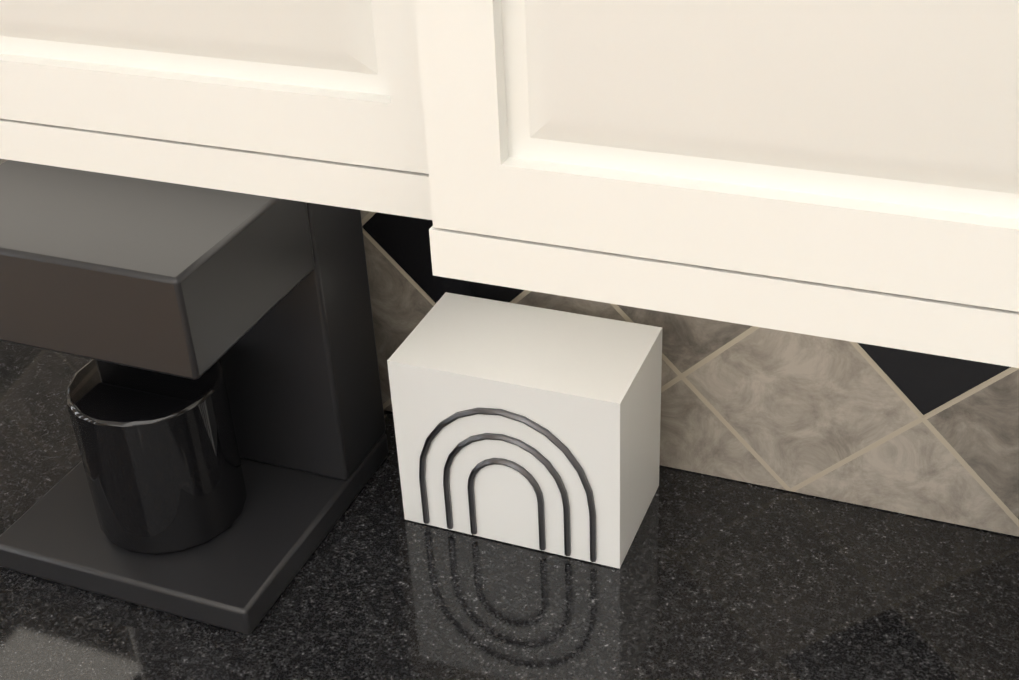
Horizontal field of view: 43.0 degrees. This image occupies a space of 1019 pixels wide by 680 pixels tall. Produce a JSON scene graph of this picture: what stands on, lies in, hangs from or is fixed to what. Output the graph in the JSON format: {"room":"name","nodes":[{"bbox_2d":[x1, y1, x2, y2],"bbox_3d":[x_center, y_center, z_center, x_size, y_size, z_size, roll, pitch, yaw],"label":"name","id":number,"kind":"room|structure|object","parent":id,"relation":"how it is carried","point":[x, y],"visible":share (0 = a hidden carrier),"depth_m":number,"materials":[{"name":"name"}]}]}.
{"room":"kitchen","nodes":[
{"label":"kitchen","id":0,"kind":"room"},
{"bbox_3d":[-1.026,3.062,-1.465,7.480,0.100,8.480,10,34,20],"label":"floor","id":1,"kind":"structure","parent":0,"visible":0},
{"bbox_2d":[0,341,1018,679],"bbox_3d":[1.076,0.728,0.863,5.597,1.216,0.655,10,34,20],"label":"countertop","id":2,"kind":"structure","parent":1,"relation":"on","point":[718,579],"depth_m":0.70,"materials":[{"name":"stone"}]},
{"bbox_2d":[0,160,387,634],"bbox_3d":[-0.315,0.016,1.200,0.280,0.360,0.280,10,34,20],"label":"coffee maker","id":3,"kind":"object","parent":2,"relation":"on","point":[224,401],"visible":0.73,"depth_m":1.15,"materials":[{"name":"black plastic"}]},
{"bbox_2d":[387,292,662,568],"bbox_3d":[0.019,0.083,1.231,0.220,0.185,0.135,10,34,20],"label":"decorative box","id":4,"kind":"object","parent":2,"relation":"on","point":[536,428],"visible":1,"depth_m":1.18,"materials":[{"name":"white plastic"}]},
{"bbox_3d":[0.507,-0.367,0.936,7.340,3.050,0.140,10,34,20],"label":"wall","id":5,"kind":"structure","parent":0,"visible":0},
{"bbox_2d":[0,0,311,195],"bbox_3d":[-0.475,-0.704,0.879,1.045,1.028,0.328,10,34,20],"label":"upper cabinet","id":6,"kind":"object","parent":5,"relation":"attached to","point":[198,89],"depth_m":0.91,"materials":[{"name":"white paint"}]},
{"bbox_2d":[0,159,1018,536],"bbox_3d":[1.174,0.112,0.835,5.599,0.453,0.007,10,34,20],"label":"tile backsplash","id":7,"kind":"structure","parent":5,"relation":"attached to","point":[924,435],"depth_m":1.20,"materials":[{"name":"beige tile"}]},
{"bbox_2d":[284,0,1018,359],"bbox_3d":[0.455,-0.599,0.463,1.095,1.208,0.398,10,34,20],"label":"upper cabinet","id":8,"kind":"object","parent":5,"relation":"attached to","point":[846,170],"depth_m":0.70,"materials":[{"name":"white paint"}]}
]}

